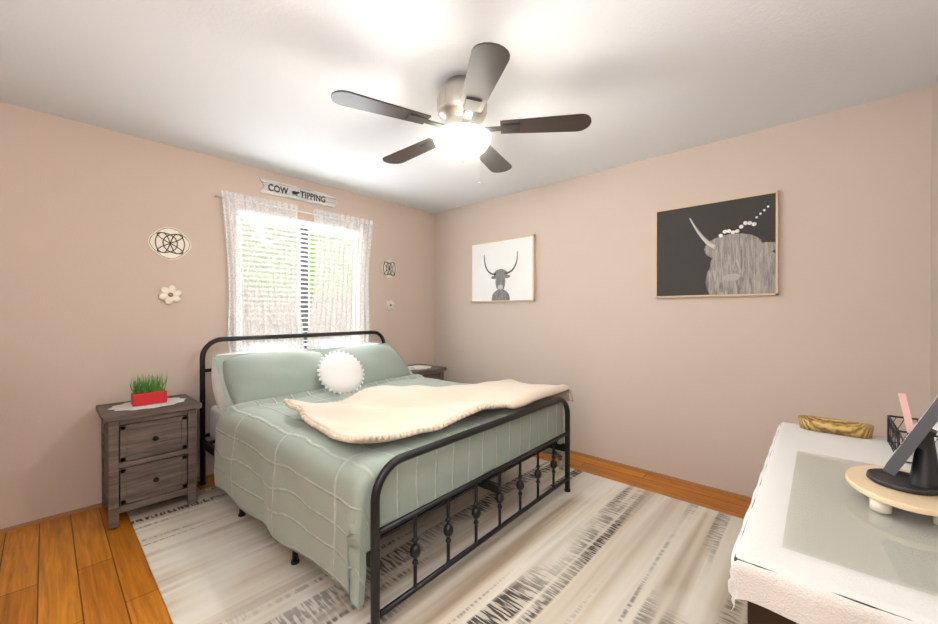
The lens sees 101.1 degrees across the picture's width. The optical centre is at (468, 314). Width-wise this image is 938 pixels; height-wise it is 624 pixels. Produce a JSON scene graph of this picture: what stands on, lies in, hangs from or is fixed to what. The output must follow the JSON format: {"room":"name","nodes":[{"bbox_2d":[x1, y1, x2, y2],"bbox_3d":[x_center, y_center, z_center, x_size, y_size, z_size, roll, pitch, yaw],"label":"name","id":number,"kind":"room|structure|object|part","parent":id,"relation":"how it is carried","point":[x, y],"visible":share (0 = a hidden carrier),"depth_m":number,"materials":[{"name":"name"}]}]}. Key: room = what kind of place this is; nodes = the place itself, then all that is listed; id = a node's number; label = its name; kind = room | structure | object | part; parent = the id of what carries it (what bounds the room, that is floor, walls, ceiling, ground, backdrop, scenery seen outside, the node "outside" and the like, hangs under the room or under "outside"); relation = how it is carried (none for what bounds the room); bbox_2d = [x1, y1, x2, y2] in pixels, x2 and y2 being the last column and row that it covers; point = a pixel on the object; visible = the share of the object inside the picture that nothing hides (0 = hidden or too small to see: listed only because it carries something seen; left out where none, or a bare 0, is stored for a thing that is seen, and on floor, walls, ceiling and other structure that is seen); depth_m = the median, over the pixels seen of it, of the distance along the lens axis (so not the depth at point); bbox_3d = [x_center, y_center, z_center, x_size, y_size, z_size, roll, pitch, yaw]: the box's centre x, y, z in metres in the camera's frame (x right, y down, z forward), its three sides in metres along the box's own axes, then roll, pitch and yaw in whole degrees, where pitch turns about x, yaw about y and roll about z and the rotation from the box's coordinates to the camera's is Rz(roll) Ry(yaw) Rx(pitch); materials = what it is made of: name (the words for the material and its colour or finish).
{"room":"bedroom","nodes":[
{"label":"bedroom","id":0,"kind":"room"},
{"bbox_2d":[0,101,433,528],"bbox_3d":[-1.838,0.015,3.159,0.120,2.440,4.340,0,0,42],"label":"wall","id":1,"kind":"structure","parent":0,"point":[90,320],"depth_m":2.49,"materials":[{"name":"paint"}]},
{"bbox_2d":[0,473,213,533],"bbox_3d":[-1.779,1.224,3.129,0.014,0.022,4.070,0,0,42],"label":"baseboard","id":2,"kind":"structure","parent":1,"relation":"attached to","point":[53,517],"depth_m":2.32,"materials":[{"name":"brown wood"}]},
{"bbox_2d":[148,227,190,259],"bbox_3d":[-2.124,-0.504,2.741,0.015,0.235,0.248,0,0,42],"label":"art","id":3,"kind":"object","parent":1,"relation":"attached to","point":[169,243],"visible":1,"depth_m":2.74,"materials":[{"name":"beige wood"}]},
{"bbox_2d":[158,285,181,304],"bbox_3d":[-2.118,-0.139,2.737,0.024,0.143,0.140,0,0,42],"label":"artwork","id":4,"kind":"object","parent":1,"relation":"attached to","point":[170,294],"visible":1,"depth_m":2.73,"materials":[{"name":"beige metal"}]},
{"bbox_2d":[215,190,376,352],"bbox_3d":[-1.442,-0.289,3.453,0.069,1.325,1.430,0,0,42],"label":"curtain","id":5,"kind":"object","parent":1,"relation":"attached to","point":[268,292],"visible":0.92,"depth_m":3.31,"materials":[{"name":"fabric"}]},
{"bbox_3d":[-1.447,-0.901,3.456,0.053,0.012,1.430,0,0,42],"label":"rod","id":6,"kind":"part","parent":5,"relation":"part of","materials":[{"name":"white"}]},
{"bbox_2d":[236,214,359,349],"bbox_3d":[-1.496,-0.254,3.522,0.127,1.185,1.220,0,0,42],"label":"window","id":7,"kind":"structure","parent":1,"relation":"in","point":[310,227],"depth_m":3.52,"materials":[{"name":"white plastic"}]},
{"bbox_2d":[259,178,337,207],"bbox_3d":[-1.490,-1.066,3.433,0.019,0.115,0.700,0,0,42],"label":"sign","id":8,"kind":"object","parent":1,"relation":"attached to","point":[270,187],"visible":1,"depth_m":3.40,"materials":[{"name":"white wood"}]},
{"bbox_2d":[380,258,397,278],"bbox_3d":[-0.856,-0.489,4.136,0.015,0.231,0.231,0,0,42],"label":"art","id":9,"kind":"object","parent":1,"relation":"attached to","point":[388,268],"visible":1,"depth_m":4.13,"materials":[{"name":"beige wood"}]},
{"bbox_2d":[385,299,394,310],"bbox_3d":[-0.843,-0.099,4.139,0.022,0.127,0.124,0,0,42],"label":"artwork","id":10,"kind":"object","parent":1,"relation":"attached to","point":[390,304],"visible":1,"depth_m":4.13,"materials":[{"name":"beige metal"}]},
{"bbox_2d":[0,452,750,623],"bbox_3d":[0.019,1.291,1.475,5.140,0.100,4.340,0,0,42],"label":"floor","id":11,"kind":"structure","parent":0,"point":[87,567],"depth_m":1.91,"materials":[{"name":"brown wood"}]},
{"bbox_2d":[127,457,746,623],"bbox_3d":[-0.173,1.232,2.298,3.050,0.009,2.480,0,0,42],"label":"rug","id":12,"kind":"object","parent":11,"relation":"on","point":[588,548],"visible":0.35,"depth_m":1.89,"materials":[{"name":"beige fabric"}]},
{"bbox_2d":[96,373,201,528],"bbox_3d":[-2.052,0.797,2.478,0.425,0.856,0.470,0,0,42],"label":"nightstand","id":13,"kind":"object","parent":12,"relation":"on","point":[149,446],"visible":1,"depth_m":2.37,"materials":[{"name":"grey wood"}]},
{"bbox_2d":[131,390,166,406],"bbox_3d":[-2.057,0.536,2.482,0.090,0.075,0.170,0,0,42],"label":"planter","id":14,"kind":"object","parent":13,"relation":"on","point":[139,398],"depth_m":2.44,"materials":[{"name":"red"}]},
{"bbox_2d":[199,331,573,623],"bbox_3d":[-0.593,0.697,2.751,2.096,1.056,1.845,0,0,40],"label":"bed","id":15,"kind":"object","parent":12,"relation":"on","point":[336,463],"visible":1,"depth_m":2.00,"materials":[{"name":"green fabric"}]},
{"bbox_3d":[-0.627,0.774,2.730,1.955,0.245,1.550,0,0,40],"label":"mattress","id":16,"kind":"part","parent":15,"relation":"part of","materials":[{"name":"white fabric"}]},
{"bbox_2d":[211,349,303,408],"bbox_3d":[-1.563,0.476,2.959,0.223,0.395,0.699,0,0,40],"label":"pillow","id":17,"kind":"object","parent":15,"relation":"on","point":[220,362],"depth_m":2.71,"materials":[{"name":"white"}]},
{"bbox_2d":[317,351,364,393],"bbox_3d":[-0.954,0.436,2.888,0.213,0.311,0.361,0,0,40],"label":"pillow","id":18,"kind":"object","parent":15,"relation":"on","point":[339,373],"depth_m":2.83,"materials":[{"name":"white fabric"}]},
{"bbox_2d":[320,343,378,348],"bbox_3d":[-1.047,0.473,3.570,0.227,0.395,0.699,0,0,40],"label":"pillow","id":19,"kind":"object","parent":15,"relation":"on","point":[342,346],"depth_m":3.49,"materials":[{"name":"white fabric"}]},
{"bbox_2d":[287,379,573,443],"bbox_3d":[-0.166,0.571,2.461,1.009,0.233,1.734,0,0,40],"label":"throw","id":20,"kind":"object","parent":15,"relation":"on","point":[384,414],"depth_m":2.08,"materials":[{"name":"beige fabric"}]},
{"bbox_2d":[408,364,446,379],"bbox_3d":[-0.555,0.885,4.124,0.425,0.668,0.470,0,0,42],"label":"nightstand","id":21,"kind":"object","parent":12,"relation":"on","point":[429,371],"visible":0.25,"depth_m":4.06,"materials":[{"name":"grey wood"}]},
{"bbox_2d":[408,365,423,368],"bbox_3d":[-0.563,0.560,4.110,0.100,0.016,0.140,0,0,42],"label":"doily","id":22,"kind":"object","parent":21,"relation":"on","point":[415,366],"depth_m":4.07,"materials":[{"name":"white fabric"}]},
{"bbox_2d":[728,393,937,623],"bbox_3d":[1.472,0.701,0.767,1.422,1.084,1.311,0,0,42],"label":"table","id":23,"kind":"object","parent":11,"relation":"on","point":[840,524],"visible":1,"depth_m":0.85,"materials":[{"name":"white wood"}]},
{"bbox_2d":[798,415,873,438],"bbox_3d":[1.476,0.453,1.559,0.224,0.042,0.104,0,0,42],"label":"wicker tray","id":24,"kind":"object","parent":23,"relation":"on","point":[813,424],"depth_m":1.54,"materials":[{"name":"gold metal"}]},
{"bbox_3d":[1.347,0.473,0.636,1.250,0.006,0.730,0,0,42],"label":"glass","id":25,"kind":"part","parent":23,"relation":"part of","materials":[{"name":"clear glass"}]},
{"bbox_2d":[866,394,937,495],"bbox_3d":[1.098,0.291,0.948,0.172,0.264,0.189,0,0,42],"label":"mirror","id":26,"kind":"object","parent":23,"relation":"on","point":[922,479],"depth_m":0.92,"materials":[{"name":"black plastic"}]},
{"bbox_2d":[887,415,937,463],"bbox_3d":[1.593,0.425,1.223,0.342,0.102,0.256,0,0,42],"label":"wire basket","id":27,"kind":"object","parent":23,"relation":"on","point":[892,444],"depth_m":1.32,"materials":[{"name":"black metal"}]},
{"bbox_2d":[0,0,937,212],"bbox_3d":[0.019,-1.249,1.466,5.140,0.100,4.340,0,0,42],"label":"ceiling","id":28,"kind":"structure","parent":0,"point":[255,83],"depth_m":1.92,"materials":[{"name":"white paint"}]},
{"bbox_2d":[331,42,591,183],"bbox_3d":[-0.074,-0.940,2.054,1.202,0.520,1.253,0,0,42],"label":"fan","id":29,"kind":"object","parent":28,"relation":"hanging from","point":[461,134],"visible":1,"depth_m":1.91,"materials":[{"name":"brown wood"}]},
{"bbox_3d":[-0.036,-0.940,2.017,0.260,0.520,0.262,0,0,42],"label":"motor","id":30,"kind":"part","parent":29,"relation":"part of","materials":[{"name":"silver metal"}]},
{"bbox_3d":[-0.036,-0.877,2.017,0.300,0.112,0.300,0,0,42],"label":"lamp shade","id":31,"kind":"part","parent":29,"relation":"part of","materials":[{"name":"white glass"}]},
{"bbox_2d":[434,87,931,496],"bbox_3d":[1.482,0.015,2.992,5.020,2.440,0.120,0,0,42],"label":"wall","id":32,"kind":"structure","parent":0,"point":[714,392],"depth_m":2.67,"materials":[{"name":"paint"}]},
{"bbox_2d":[471,234,535,301],"bbox_3d":[0.325,-0.443,3.932,0.800,0.630,0.041,0,0,42],"label":"framed picture","id":33,"kind":"object","parent":32,"relation":"attached to","point":[503,270],"visible":1,"depth_m":3.89},
{"bbox_2d":[570,450,751,500],"bbox_3d":[1.023,1.223,3.323,3.820,0.022,0.014,0,0,42],"label":"baseboard","id":34,"kind":"structure","parent":32,"relation":"attached to","point":[736,495],"depth_m":2.89,"materials":[{"name":"brown wood"}]},
{"bbox_2d":[655,190,778,297],"bbox_3d":[1.687,-0.453,2.687,0.730,0.660,0.051,0,0,42],"label":"framed picture","id":35,"kind":"object","parent":32,"relation":"attached to","point":[725,247],"visible":0.98,"depth_m":2.65},
{"bbox_2d":[930,75,937,403],"bbox_3d":[2.617,0.021,1.460,1.040,2.440,0.620,0,0,42],"label":"wall","id":36,"kind":"structure","parent":0,"point":[934,272],"depth_m":1.98,"materials":[{"name":"paint"}]},
{"label":"outside","id":37,"kind":"structure","parent":0,"visible":0},
{"bbox_2d":[243,292,345,341],"bbox_3d":[-3.303,0.442,5.370,0.060,1.610,7.200,0,0,42],"label":"fence","id":38,"kind":"object","parent":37,"point":[290,305],"visible":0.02,"depth_m":6.17,"materials":[{"name":"wood"}]},
{"bbox_2d":[244,231,350,330],"bbox_3d":[-3.383,-0.855,7.305,2.095,4.190,4.025,0,0,42],"label":"tree","id":39,"kind":"object","parent":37,"point":[312,262],"depth_m":6.83,"materials":[{"name":"green plant"}]}
]}

